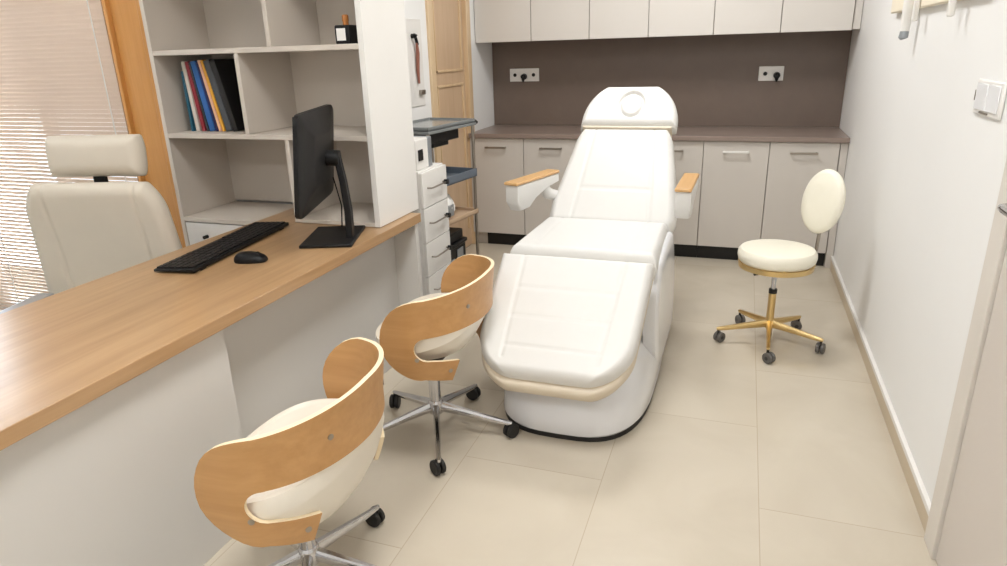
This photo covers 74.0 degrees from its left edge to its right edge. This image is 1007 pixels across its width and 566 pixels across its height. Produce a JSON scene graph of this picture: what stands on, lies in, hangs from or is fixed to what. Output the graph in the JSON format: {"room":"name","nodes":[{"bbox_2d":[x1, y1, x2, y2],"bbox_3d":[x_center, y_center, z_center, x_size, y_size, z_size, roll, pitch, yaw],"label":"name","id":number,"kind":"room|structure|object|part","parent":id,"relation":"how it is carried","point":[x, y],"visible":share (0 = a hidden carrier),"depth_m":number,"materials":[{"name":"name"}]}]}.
{"room":"examination room","nodes":[
{"label":"examination room","id":0,"kind":"room"},
{"bbox_2d":[236,199,292,203],"bbox_3d":[-1.231,-1.058,3.440,0.515,2.750,0.120,5,20,19],"label":"wall","id":1,"kind":"structure","parent":0,"point":[236,199],"depth_m":3.61,"materials":[{"name":"white paint"}]},
{"bbox_2d":[404,0,493,162],"bbox_3d":[-0.547,-1.407,4.384,0.120,2.750,2.470,5,20,19],"label":"wall","id":2,"kind":"structure","parent":0,"point":[482,65],"depth_m":5.13,"materials":[{"name":"white paint"}]},
{"bbox_2d":[405,18,425,106],"bbox_3d":[-0.537,-1.367,4.159,0.048,0.520,0.240,5,20,19],"label":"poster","id":3,"kind":"object","parent":2,"relation":"attached to","point":[413,27],"visible":0.85,"depth_m":4.16,"materials":[{"name":"white paper"}]},
{"bbox_2d":[425,0,475,247],"bbox_3d":[-0.410,-1.247,4.807,0.138,2.160,0.720,5,20,19],"label":"door","id":4,"kind":"structure","parent":2,"relation":"in","point":[447,21],"depth_m":4.80,"materials":[{"name":"brown wood"}]},
{"bbox_3d":[-0.372,-1.215,4.804,0.016,1.800,0.460,5,20,19],"label":"panel","id":5,"kind":"part","parent":4,"relation":"part of","materials":[{"name":"brown wood"}]},
{"bbox_2d":[203,242,937,565],"bbox_3d":[-1.991,0.606,3.032,7.112,0.080,7.305,5,20,19],"label":"floor","id":6,"kind":"structure","parent":0,"point":[734,458],"depth_m":2.46,"materials":[{"name":"beige tile"}]},
{"bbox_2d":[0,134,181,313],"bbox_3d":[-1.642,0.033,2.703,0.710,1.198,0.635,0,19,5],"label":"office chair","id":7,"kind":"object","parent":6,"relation":"on","point":[83,232],"visible":0.48,"depth_m":2.68,"materials":[{"name":"beige leather"}]},
{"bbox_3d":[-1.635,-0.259,2.778,0.120,0.460,0.030,0,19,5],"label":"headrest post","id":8,"kind":"part","parent":7,"relation":"part of","materials":[{"name":"black plastic"}]},
{"bbox_3d":[-1.635,-0.106,2.789,0.680,0.645,0.084,0,25,5],"label":"backrest","id":9,"kind":"part","parent":7,"relation":"part of","materials":[{"name":"beige leather"}]},
{"bbox_2d":[0,208,422,565],"bbox_3d":[-1.083,0.354,2.415,0.697,0.750,2.262,5,20,19],"label":"desk","id":10,"kind":"object","parent":6,"relation":"on","point":[115,387],"visible":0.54,"depth_m":1.94,"materials":[{"name":"brown wood"}]},
{"bbox_3d":[-0.989,0.581,1.820,0.020,0.707,0.780,5,20,19],"label":"panel","id":11,"kind":"part","parent":10,"relation":"part of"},
{"bbox_2d":[154,221,288,272],"bbox_3d":[-1.114,-0.158,2.708,0.166,0.025,0.690,2,20,11],"label":"keyboard","id":12,"kind":"object","parent":10,"relation":"on","point":[198,259],"visible":1,"depth_m":2.62,"materials":[{"name":"black plastic"}]},
{"bbox_2d":[234,251,267,263],"bbox_3d":[-0.949,-0.100,2.505,0.124,0.038,0.070,-1,19,2],"label":"computer mouse","id":13,"kind":"object","parent":10,"relation":"on","point":[243,257],"visible":1,"depth_m":2.48,"materials":[{"name":"black plastic"}]},
{"bbox_3d":[-0.752,0.258,2.727,0.020,0.707,1.395,5,20,19],"label":"recessed panel","id":14,"kind":"part","parent":10,"relation":"part of","materials":[{"name":"white laminate"}]},
{"bbox_2d":[292,104,364,248],"bbox_3d":[-0.716,-0.413,2.631,0.210,0.533,0.550,-2,19,0],"label":"computer monitor","id":15,"kind":"object","parent":10,"relation":"on","point":[315,157],"visible":1,"depth_m":2.60,"materials":[{"name":"black plastic"}]},
{"bbox_3d":[-0.461,0.044,3.316,0.120,0.707,0.030,5,20,19],"label":"panel","id":16,"kind":"part","parent":10,"relation":"part of","materials":[{"name":"white laminate"}]},
{"bbox_2d":[139,0,418,246],"bbox_3d":[-1.016,-0.725,3.150,1.115,2.300,0.420,5,20,19],"label":"bookshelf","id":17,"kind":"object","parent":6,"relation":"on","point":[289,62],"visible":0.68,"depth_m":3.15,"materials":[{"name":"white laminate"}]},
{"bbox_3d":[-1.532,-0.770,3.324,0.022,2.300,0.383,5,20,19],"label":"panel","id":18,"kind":"part","parent":17,"relation":"part of","materials":[{"name":"grey plastic"}]},
{"bbox_2d":[181,71,196,130],"bbox_3d":[-1.466,-0.891,3.254,0.014,0.275,0.200,5,20,19],"label":"book","id":19,"kind":"object","parent":17,"relation":"on","point":[192,123],"visible":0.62,"depth_m":3.17,"materials":[{"name":"teal paper"}]},
{"bbox_2d":[181,61,201,130],"bbox_3d":[-1.444,-0.910,3.239,0.042,0.318,0.200,5,20,19],"label":"book","id":20,"kind":"object","parent":17,"relation":"on","point":[190,94],"visible":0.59,"depth_m":3.15,"materials":[{"name":"white paper"}]},
{"bbox_2d":[185,61,206,130],"bbox_3d":[-1.417,-0.907,3.231,0.055,0.318,0.200,5,20,19],"label":"book","id":21,"kind":"object","parent":17,"relation":"on","point":[195,96],"visible":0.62,"depth_m":3.14,"materials":[{"name":"red paper"}]},
{"bbox_2d":[188,62,209,130],"bbox_3d":[-1.398,-0.903,3.225,0.054,0.313,0.200,5,20,19],"label":"book","id":22,"kind":"object","parent":17,"relation":"on","point":[192,74],"visible":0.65,"depth_m":3.14,"materials":[{"name":"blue paper"}]},
{"bbox_2d":[190,60,215,130],"bbox_3d":[-1.376,-0.905,3.216,0.080,0.320,0.200,5,20,19],"label":"book","id":23,"kind":"object","parent":17,"relation":"on","point":[209,118],"visible":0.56,"depth_m":3.13,"materials":[{"name":"blue paper"}]},
{"bbox_2d":[196,62,218,130],"bbox_3d":[-1.352,-0.900,3.209,0.064,0.315,0.200,5,20,19],"label":"book","id":24,"kind":"object","parent":17,"relation":"on","point":[198,68],"visible":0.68,"depth_m":3.12,"materials":[{"name":"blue paper"}]},
{"bbox_2d":[197,60,222,130],"bbox_3d":[-1.338,-0.902,3.203,0.074,0.323,0.200,5,20,19],"label":"book","id":25,"kind":"object","parent":17,"relation":"on","point":[198,61],"visible":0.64,"depth_m":3.12,"materials":[{"name":"white paper"}]},
{"bbox_2d":[200,60,225,130],"bbox_3d":[-1.321,-0.901,3.197,0.078,0.323,0.200,5,20,19],"label":"book","id":26,"kind":"object","parent":17,"relation":"on","point":[201,61],"visible":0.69,"depth_m":3.11,"materials":[{"name":"orange paper"}]},
{"bbox_3d":[-1.292,-0.205,3.451,0.438,0.296,0.396,5,20,19],"label":"drawer","id":27,"kind":"part","parent":17,"relation":"part of","materials":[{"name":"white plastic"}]},
{"bbox_2d":[203,58,233,130],"bbox_3d":[-1.294,-0.899,3.188,0.102,0.324,0.200,5,20,19],"label":"book","id":28,"kind":"object","parent":17,"relation":"on","point":[219,100],"visible":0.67,"depth_m":3.10,"materials":[{"name":"grey paper"}]},
{"bbox_2d":[209,59,244,131],"bbox_3d":[-1.260,-0.896,3.177,0.101,0.322,0.200,5,20,19],"label":"book","id":29,"kind":"object","parent":17,"relation":"on","point":[224,70],"visible":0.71,"depth_m":3.11,"materials":[{"name":"black paper"}]},
{"bbox_3d":[-1.303,-0.356,3.382,0.442,0.022,0.369,5,20,19],"label":"shelf","id":30,"kind":"part","parent":17,"relation":"part of","materials":[{"name":"grey plastic"}]},
{"bbox_3d":[-1.030,-1.058,3.030,1.066,0.022,0.369,5,20,19],"label":"shelf","id":31,"kind":"part","parent":17,"relation":"part of","materials":[{"name":"grey plastic"}]},
{"bbox_3d":[-1.019,-0.711,3.151,1.066,0.022,0.369,5,20,19],"label":"shelf","id":32,"kind":"part","parent":17,"relation":"part of","materials":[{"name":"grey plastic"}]},
{"bbox_3d":[-0.968,-1.141,3.193,1.066,1.547,0.012,5,20,19],"label":"panel","id":33,"kind":"part","parent":17,"relation":"part of","materials":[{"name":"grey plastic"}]},
{"bbox_3d":[-0.702,-0.330,3.171,0.417,0.018,0.369,5,20,19],"label":"shelf","id":34,"kind":"part","parent":17,"relation":"part of","materials":[{"name":"grey plastic"}]},
{"bbox_2d":[334,14,357,43],"bbox_3d":[-0.660,-1.065,2.805,0.072,0.116,0.074,5,20,19],"label":"bottle","id":35,"kind":"object","parent":17,"relation":"on","point":[345,33],"visible":0.88,"depth_m":2.78,"materials":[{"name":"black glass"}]},
{"bbox_3d":[-0.512,-1.036,2.854,0.026,1.548,0.383,5,20,19],"label":"panel","id":36,"kind":"part","parent":17,"relation":"part of","materials":[{"name":"white plastic"}]},
{"bbox_2d":[194,337,384,565],"bbox_3d":[-0.538,0.555,1.849,0.616,0.712,0.618,4,20,16],"label":"swivel chair","id":37,"kind":"object","parent":6,"relation":"on","point":[275,485],"visible":1,"depth_m":1.59,"materials":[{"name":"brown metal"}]},
{"bbox_3d":[-0.709,0.826,1.864,0.291,0.085,0.029,-11,21,-24],"label":"leg","id":38,"kind":"part","parent":37,"relation":"part of","materials":[{"name":"silver metal"}]},
{"bbox_3d":[-0.674,0.762,2.046,0.029,0.085,0.291,-19,26,-40],"label":"leg","id":39,"kind":"part","parent":37,"relation":"part of","materials":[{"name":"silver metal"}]},
{"bbox_3d":[-0.536,0.852,1.776,0.029,0.085,0.291,-4,19,-7],"label":"leg","id":40,"kind":"part","parent":37,"relation":"part of","materials":[{"name":"silver metal"}]},
{"bbox_3d":[-0.542,0.472,1.809,0.387,0.246,0.534,4,20,16],"label":"seat","id":41,"kind":"part","parent":37,"relation":"part of","materials":[{"name":"white leather"}]},
{"bbox_3d":[-0.395,0.803,1.902,0.291,0.085,0.029,2,20,10],"label":"leg","id":42,"kind":"part","parent":37,"relation":"part of","materials":[{"name":"silver metal"}]},
{"bbox_3d":[-0.481,0.748,2.069,0.029,0.085,0.291,8,22,27],"label":"leg","id":43,"kind":"part","parent":37,"relation":"part of","materials":[{"name":"silver metal"}]},
{"bbox_2d":[411,163,452,295],"bbox_3d":[-0.551,-0.174,3.630,0.515,0.918,0.294,5,20,19],"label":"drawer unit","id":44,"kind":"object","parent":6,"relation":"on","point":[433,228],"visible":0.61,"depth_m":3.47,"materials":[{"name":"white plastic"}]},
{"bbox_2d":[414,136,432,170],"bbox_3d":[-0.500,-0.662,3.401,0.226,0.150,0.185,5,20,19],"label":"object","id":45,"kind":"object","parent":44,"relation":"on","point":[422,144],"visible":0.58,"depth_m":3.36,"materials":[{"name":"white plastic"}]},
{"bbox_3d":[-0.360,-0.499,3.443,0.018,0.176,0.294,5,20,19],"label":"drawer","id":46,"kind":"part","parent":44,"relation":"part of","materials":[{"name":"white plastic"}]},
{"bbox_3d":[-0.354,-0.330,3.502,0.018,0.176,0.294,5,20,19],"label":"drawer","id":47,"kind":"part","parent":44,"relation":"part of","materials":[{"name":"white plastic"}]},
{"bbox_3d":[-0.338,-0.505,3.431,0.031,0.009,0.194,5,20,19],"label":"handle","id":48,"kind":"part","parent":44,"relation":"part of","materials":[{"name":"metal"}]},
{"bbox_3d":[-0.349,-0.160,3.561,0.018,0.176,0.294,5,20,19],"label":"drawer","id":49,"kind":"part","parent":44,"relation":"part of","materials":[{"name":"white plastic"}]},
{"bbox_3d":[-0.344,0.010,3.620,0.018,0.176,0.294,5,20,19],"label":"drawer","id":50,"kind":"part","parent":44,"relation":"part of","materials":[{"name":"white plastic"}]},
{"bbox_3d":[-0.333,-0.335,3.490,0.031,0.009,0.194,5,20,19],"label":"handle","id":51,"kind":"part","parent":44,"relation":"part of","materials":[{"name":"metal"}]},
{"bbox_3d":[-0.327,-0.165,3.549,0.031,0.009,0.194,5,20,19],"label":"handle","id":52,"kind":"part","parent":44,"relation":"part of","materials":[{"name":"metal"}]},
{"bbox_2d":[412,117,478,254],"bbox_3d":[-0.407,-0.436,4.110,0.366,1.087,0.626,8,21,26],"label":"trolley","id":53,"kind":"object","parent":6,"relation":"on","point":[441,130],"visible":0.21,"depth_m":4.03,"materials":[{"name":"grey metal"}]},
{"bbox_2d":[412,117,474,131],"bbox_3d":[-0.438,-0.932,3.919,0.330,0.022,0.520,8,21,26],"label":"tray","id":54,"kind":"object","parent":53,"relation":"on","point":[431,124],"depth_m":3.92,"materials":[{"name":"grey metal"}]},
{"bbox_2d":[447,194,454,215],"bbox_3d":[-0.389,-0.458,4.015,0.178,0.166,0.281,5,20,19],"label":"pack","id":55,"kind":"object","parent":53,"relation":"on","point":[451,206],"visible":0.16,"depth_m":3.99,"materials":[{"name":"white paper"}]},
{"bbox_2d":[450,236,466,261],"bbox_3d":[-0.407,-0.140,4.169,0.250,0.225,0.380,5,20,19],"label":"storage box","id":56,"kind":"object","parent":53,"relation":"on","point":[458,250],"visible":0.25,"depth_m":4.16,"materials":[{"name":"black plastic"}]},
{"bbox_2d":[449,227,462,244],"bbox_3d":[-0.406,-0.281,4.135,0.210,0.062,0.310,5,20,19],"label":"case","id":57,"kind":"object","parent":56,"relation":"on","point":[455,233],"visible":0.24,"depth_m":4.16,"materials":[{"name":"black plastic"}]},
{"bbox_3d":[-0.410,-0.235,4.136,0.250,0.024,0.380,5,20,19],"label":"lid","id":58,"kind":"part","parent":56,"relation":"part of","materials":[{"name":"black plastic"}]},
{"bbox_2d":[446,166,476,185],"bbox_3d":[-0.429,-0.634,4.023,0.330,0.050,0.520,8,21,26],"label":"tray","id":59,"kind":"object","parent":53,"relation":"on","point":[454,174],"depth_m":4.12,"materials":[{"name":"blue plastic"}]},
{"bbox_2d":[449,206,478,225],"bbox_3d":[-0.422,-0.403,4.103,0.330,0.030,0.520,8,21,26],"label":"shelf","id":60,"kind":"object","parent":53,"relation":"on","point":[460,213],"depth_m":4.19,"materials":[{"name":"beige wood"}]},
{"bbox_3d":[-0.176,-0.504,4.227,0.020,1.006,0.019,8,21,26],"label":"post","id":61,"kind":"part","parent":53,"relation":"part of","materials":[{"name":"metal"}]},
{"bbox_2d":[375,254,518,475],"bbox_3d":[-0.252,0.273,2.632,0.616,0.712,0.618,4,20,17],"label":"swivel chair","id":62,"kind":"object","parent":6,"relation":"on","point":[415,338],"visible":0.96,"depth_m":2.38,"materials":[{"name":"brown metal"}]},
{"bbox_3d":[-0.424,0.544,2.650,0.291,0.085,0.029,-10,21,-23],"label":"leg","id":63,"kind":"part","parent":62,"relation":"part of","materials":[{"name":"silver metal"}]},
{"bbox_3d":[-0.387,0.480,2.831,0.029,0.085,0.291,-18,25,-40],"label":"leg","id":64,"kind":"part","parent":62,"relation":"part of","materials":[{"name":"silver metal"}]},
{"bbox_3d":[-0.258,0.143,2.576,0.387,0.199,0.534,4,20,17],"label":"seat","id":65,"kind":"part","parent":62,"relation":"part of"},
{"bbox_3d":[-0.253,0.571,2.558,0.029,0.085,0.291,-4,19,-6],"label":"leg","id":66,"kind":"part","parent":62,"relation":"part of","materials":[{"name":"silver metal"}]},
{"bbox_3d":[-0.193,0.467,2.851,0.029,0.085,0.291,9,22,28],"label":"leg","id":67,"kind":"part","parent":62,"relation":"part of","materials":[{"name":"silver metal"}]},
{"bbox_3d":[-0.110,0.523,2.683,0.291,0.085,0.029,2,20,11],"label":"leg","id":68,"kind":"part","parent":62,"relation":"part of","materials":[{"name":"silver metal"}]},
{"bbox_2d":[470,138,525,244],"bbox_3d":[0.043,-0.782,5.428,0.430,0.848,0.602,5,20,19],"label":"base cabinet","id":69,"kind":"object","parent":6,"relation":"on","point":[499,161],"visible":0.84,"depth_m":5.19,"materials":[{"name":"grey laminate"}]},
{"bbox_3d":[-0.100,-0.446,5.614,0.098,0.100,0.440,5,20,19],"label":"foot panel","id":70,"kind":"part","parent":69,"relation":"part of","materials":[{"name":"grey laminate"}]},
{"bbox_3d":[-0.060,-1.026,5.059,0.170,0.014,0.033,5,20,19],"label":"handle","id":71,"kind":"part","parent":69,"relation":"part of","materials":[{"name":"metal"}]},
{"bbox_2d":[468,125,849,142],"bbox_3d":[1.067,-1.110,4.939,2.623,0.033,0.590,5,20,19],"label":"countertop","id":72,"kind":"structure","parent":69,"relation":"on","point":[684,133],"depth_m":4.74,"materials":[{"name":"brown laminate"}]},
{"bbox_2d":[524,139,577,234],"bbox_3d":[0.451,-0.746,5.291,0.431,0.848,0.602,5,20,19],"label":"base cabinet","id":73,"kind":"object","parent":6,"relation":"on","point":[539,154],"visible":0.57,"depth_m":4.99,"materials":[{"name":"grey laminate"}]},
{"bbox_3d":[0.348,-0.991,4.922,0.170,0.014,0.033,5,20,19],"label":"handle","id":74,"kind":"part","parent":73,"relation":"part of","materials":[{"name":"metal"}]},
{"bbox_2d":[480,87,699,441],"bbox_3d":[0.428,-0.230,3.187,0.886,1.258,1.831,5,20,19],"label":"chair","id":75,"kind":"object","parent":6,"relation":"on","point":[574,334],"visible":1,"depth_m":2.78,"materials":[{"name":"white leather"}]},
{"bbox_3d":[0.149,-0.537,3.395,0.076,0.016,0.417,11,23,32],"label":"wooden armrest","id":76,"kind":"part","parent":75,"relation":"part of","materials":[{"name":"brown wood"}]},
{"bbox_3d":[0.153,-0.469,3.422,0.072,0.130,0.400,11,23,32],"label":"armrest","id":77,"kind":"part","parent":75,"relation":"part of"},
{"bbox_3d":[0.425,-0.175,3.140,0.650,0.136,0.575,5,20,19],"label":"seat","id":78,"kind":"part","parent":75,"relation":"part of","materials":[{"name":"white leather"}]},
{"bbox_3d":[0.604,-0.544,3.527,0.650,0.625,0.120,5,-25,19],"label":"backrest","id":79,"kind":"part","parent":75,"relation":"part of","materials":[{"name":"white leather"}]},
{"bbox_3d":[0.885,-0.414,3.225,0.072,0.130,0.400,5,20,19],"label":"armrest","id":80,"kind":"part","parent":75,"relation":"part of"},
{"bbox_3d":[0.881,-0.482,3.198,0.076,0.016,0.417,5,20,19],"label":"wooden armrest","id":81,"kind":"part","parent":75,"relation":"part of","materials":[{"name":"brown wood"}]},
{"bbox_2d":[672,141,703,256],"bbox_3d":[1.267,-0.675,5.017,0.432,0.848,0.602,5,20,19],"label":"base cabinet","id":82,"kind":"object","parent":6,"relation":"on","point":[688,155],"visible":0.34,"depth_m":4.71,"materials":[{"name":"grey laminate"}]},
{"bbox_2d":[697,141,769,259],"bbox_3d":[1.672,-0.640,4.881,0.422,0.848,0.602,5,20,19],"label":"base cabinet","id":83,"kind":"object","parent":6,"relation":"on","point":[734,174],"visible":0.78,"depth_m":4.62,"materials":[{"name":"grey laminate"}]},
{"bbox_3d":[1.569,-0.884,4.511,0.170,0.014,0.033,5,20,19],"label":"handle","id":84,"kind":"part","parent":83,"relation":"part of","materials":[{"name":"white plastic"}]},
{"bbox_2d":[713,169,845,363],"bbox_3d":[1.398,-0.115,3.361,0.537,0.872,0.532,-13,22,-30],"label":"stool","id":85,"kind":"object","parent":6,"relation":"on","point":[824,196],"visible":1,"depth_m":3.31,"materials":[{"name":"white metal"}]},
{"bbox_3d":[1.233,0.216,3.460,0.251,0.059,0.030,-1,19,3],"label":"leg","id":86,"kind":"part","parent":85,"relation":"part of","materials":[{"name":"gold metal"}]},
{"bbox_3d":[1.337,0.171,3.579,0.030,0.059,0.251,-7,20,-14],"label":"leg","id":87,"kind":"part","parent":85,"relation":"part of","materials":[{"name":"gold metal"}]},
{"bbox_3d":[1.325,0.259,3.328,0.032,0.059,0.252,5,20,19],"label":"leg","id":88,"kind":"part","parent":85,"relation":"part of","materials":[{"name":"gold metal"}]},
{"bbox_3d":[1.362,-0.146,3.326,0.372,0.081,0.372,5,20,19],"label":"seat","id":89,"kind":"part","parent":85,"relation":"part of","materials":[{"name":"white leather"}]},
{"bbox_3d":[1.490,0.186,3.522,0.251,0.059,0.030,-13,22,-30],"label":"leg","id":90,"kind":"part","parent":85,"relation":"part of","materials":[{"name":"gold metal"}]},
{"bbox_3d":[1.481,0.241,3.368,0.251,0.059,0.030,14,24,37],"label":"leg","id":91,"kind":"part","parent":85,"relation":"part of","materials":[{"name":"gold metal"}]},
{"bbox_3d":[1.597,-0.407,3.344,0.054,0.324,0.244,1,17,-24],"label":"backrest","id":92,"kind":"part","parent":85,"relation":"part of","materials":[{"name":"white leather"}]},
{"bbox_2d":[760,142,839,265],"bbox_3d":[2.072,-0.605,4.746,0.423,0.848,0.602,5,20,19],"label":"base cabinet","id":93,"kind":"object","parent":6,"relation":"on","point":[791,165],"visible":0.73,"depth_m":4.49,"materials":[{"name":"grey laminate"}]},
{"bbox_3d":[1.969,-0.850,4.377,0.170,0.014,0.033,5,20,19],"label":"handle","id":94,"kind":"part","parent":93,"relation":"part of","materials":[{"name":"metal"}]},
{"bbox_2d":[823,143,848,267],"bbox_3d":[2.299,-0.589,4.680,0.044,0.848,0.542,5,20,19],"label":"filler panel","id":95,"kind":"object","parent":6,"relation":"on","point":[843,151],"visible":0.33,"depth_m":4.49,"materials":[{"name":"grey laminate"}]},
{"bbox_2d":[561,44,850,127],"bbox_3d":[1.161,-1.706,5.094,2.847,2.750,0.100,5,20,19],"label":"wall","id":96,"kind":"structure","parent":0,"point":[850,44],"depth_m":5.08,"materials":[{"name":"white paint"}]},
{"bbox_2d":[474,0,530,42],"bbox_3d":[0.045,-2.241,5.037,0.441,0.800,0.383,5,20,19],"label":"upper cabinet","id":97,"kind":"object","parent":96,"relation":"attached to","point":[495,20],"visible":0.88,"depth_m":4.95,"materials":[{"name":"laminate"}]},
{"bbox_2d":[531,0,589,40],"bbox_3d":[0.459,-2.205,4.898,0.433,0.800,0.383,5,20,19],"label":"upper cabinet","id":98,"kind":"object","parent":96,"relation":"attached to","point":[550,19],"visible":0.88,"depth_m":4.81,"materials":[{"name":"laminate"}]},
{"bbox_2d":[589,0,649,38],"bbox_3d":[0.861,-2.170,4.763,0.416,0.800,0.383,5,20,19],"label":"upper cabinet","id":99,"kind":"object","parent":96,"relation":"attached to","point":[608,18],"visible":0.88,"depth_m":4.68,"materials":[{"name":"laminate"}]},
{"bbox_2d":[492,30,851,126],"bbox_3d":[1.156,-1.542,5.090,2.623,0.677,0.012,5,20,19],"label":"backsplash","id":100,"kind":"structure","parent":96,"relation":"attached to","point":[710,80],"depth_m":4.99,"materials":[{"name":"brown laminate"}]},
{"bbox_2d":[510,68,538,81],"bbox_3d":[0.176,-1.671,5.363,0.236,0.099,0.060,5,20,19],"label":"wall socket","id":101,"kind":"object","parent":100,"relation":"attached to","point":[525,74],"visible":1,"depth_m":5.33,"materials":[{"name":"white plastic"}]},
{"bbox_2d":[512,71,518,78],"bbox_3d":[0.093,-1.683,5.410,0.060,0.060,0.003,5,20,19],"label":"socket","id":102,"kind":"object","parent":101,"relation":"attached to","point":[515,74],"depth_m":5.41,"materials":[{"name":"white plastic"}]},
{"bbox_2d":[530,71,536,78],"bbox_3d":[0.241,-1.670,5.360,0.060,0.060,0.003,5,20,19],"label":"socket","id":103,"kind":"object","parent":101,"relation":"attached to","point":[533,74],"depth_m":5.36,"materials":[{"name":"white plastic"}]},
{"bbox_2d":[758,66,783,81],"bbox_3d":[1.917,-1.496,4.786,0.168,0.105,0.060,5,20,19],"label":"wall socket","id":104,"kind":"object","parent":100,"relation":"attached to","point":[766,73],"visible":1,"depth_m":4.80,"materials":[{"name":"white plastic"}]},
{"bbox_2d":[761,69,769,77],"bbox_3d":[1.886,-1.508,4.814,0.060,0.060,0.003,5,20,19],"label":"socket","id":105,"kind":"object","parent":104,"relation":"attached to","point":[765,73],"depth_m":4.81,"materials":[{"name":"white plastic"}]},
{"bbox_2d":[648,0,715,36],"bbox_3d":[1.264,-2.135,4.628,0.434,0.800,0.383,5,20,19],"label":"upper cabinet","id":106,"kind":"object","parent":96,"relation":"attached to","point":[666,17],"visible":0.88,"depth_m":4.55,"materials":[{"name":"laminate"}]},
{"bbox_2d":[713,0,782,34],"bbox_3d":[1.668,-2.100,4.492,0.420,0.800,0.383,5,20,19],"label":"upper cabinet","id":107,"kind":"object","parent":96,"relation":"attached to","point":[731,16],"visible":1,"depth_m":4.42,"materials":[{"name":"laminate"}]},
{"bbox_2d":[780,0,863,32],"bbox_3d":[2.090,-2.063,4.350,0.472,0.800,0.383,5,20,19],"label":"upper cabinet","id":108,"kind":"object","parent":96,"relation":"attached to","point":[797,15],"depth_m":4.28,"materials":[{"name":"laminate"}]},
{"bbox_3d":[2.294,-2.051,4.288,0.044,0.795,0.368,5,20,19],"label":"filler panel","id":109,"kind":"part","parent":108,"relation":"part of","materials":[{"name":"white wood"}]},
{"bbox_2d":[833,0,1006,502],"bbox_3d":[1.281,-0.442,1.453,0.100,2.750,7.105,5,20,19],"label":"wall","id":110,"kind":"structure","parent":0,"point":[923,175],"depth_m":2.48,"materials":[{"name":"white paint"}]},
{"bbox_2d":[830,256,930,530],"bbox_3d":[1.781,0.304,3.317,0.016,0.088,2.810,5,20,19],"label":"baseboard","id":111,"kind":"structure","parent":110,"relation":"attached to","point":[918,491],"depth_m":2.69,"materials":[{"name":"tile"}]},
{"bbox_2d":[891,0,960,39],"bbox_3d":[1.627,-1.059,2.586,0.064,0.220,1.440,5,20,19],"label":"coat rack","id":112,"kind":"object","parent":110,"relation":"attached to","point":[909,9],"visible":1,"depth_m":2.78,"materials":[{"name":"beige paint"}]},
{"bbox_3d":[1.643,-1.107,2.563,0.030,0.085,1.440,5,20,19],"label":"rail","id":113,"kind":"part","parent":112,"relation":"part of","materials":[{"name":"beige paint"}]},
{"bbox_2d":[924,158,1006,565],"bbox_3d":[1.130,-0.051,1.225,0.175,2.170,1.100,5,20,19],"label":"door","id":114,"kind":"structure","parent":110,"relation":"in","point":[967,521],"depth_m":1.74,"materials":[{"name":"paint"}]},
{"bbox_3d":[1.190,-0.165,1.548,0.064,0.052,0.146,5,20,19],"label":"handle","id":115,"kind":"part","parent":114,"relation":"part of","materials":[{"name":"silver metal"}]},
{"bbox_2d":[972,79,1006,119],"bbox_3d":[1.367,-0.516,1.871,0.014,0.097,0.265,5,20,19],"label":"wall switch","id":116,"kind":"object","parent":110,"relation":"attached to","point":[990,96],"visible":1,"depth_m":1.86,"materials":[{"name":"white plastic"}]},
{"bbox_3d":[-3.250,-1.179,3.961,3.650,2.750,0.435,5,20,19],"label":"wall window","id":117,"kind":"structure","parent":0,"visible":0},
{"bbox_2d":[0,0,185,307],"bbox_3d":[-2.391,-0.880,3.531,1.735,2.420,0.160,5,20,19],"label":"window","id":118,"kind":"structure","parent":117,"relation":"attached to","point":[13,105],"depth_m":3.23,"materials":[{"name":"brown wood"}]},
{"bbox_3d":[-2.506,-0.853,3.645,1.450,2.300,0.050,5,20,19],"label":"frame","id":119,"kind":"part","parent":118,"relation":"part of","materials":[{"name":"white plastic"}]},
{"bbox_2d":[0,0,137,310],"bbox_3d":[-2.535,-0.831,3.573,1.425,2.283,0.050,5,20,19],"label":"blind","id":120,"kind":"object","parent":118,"relation":"attached to","point":[57,69],"visible":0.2,"depth_m":3.44,"materials":[{"name":"white plastic"}]},
{"bbox_3d":[-2.958,-0.849,3.704,0.006,2.220,0.005,5,20,19],"label":"ladder cord","id":121,"kind":"part","parent":120,"relation":"part of","materials":[{"name":"white fabric"}]},
{"bbox_3d":[-1.956,-0.762,3.367,0.006,2.220,0.005,-17,25,-38],"label":"ladder cord","id":122,"kind":"part","parent":120,"relation":"part of","materials":[{"name":"white fabric"}]}
]}

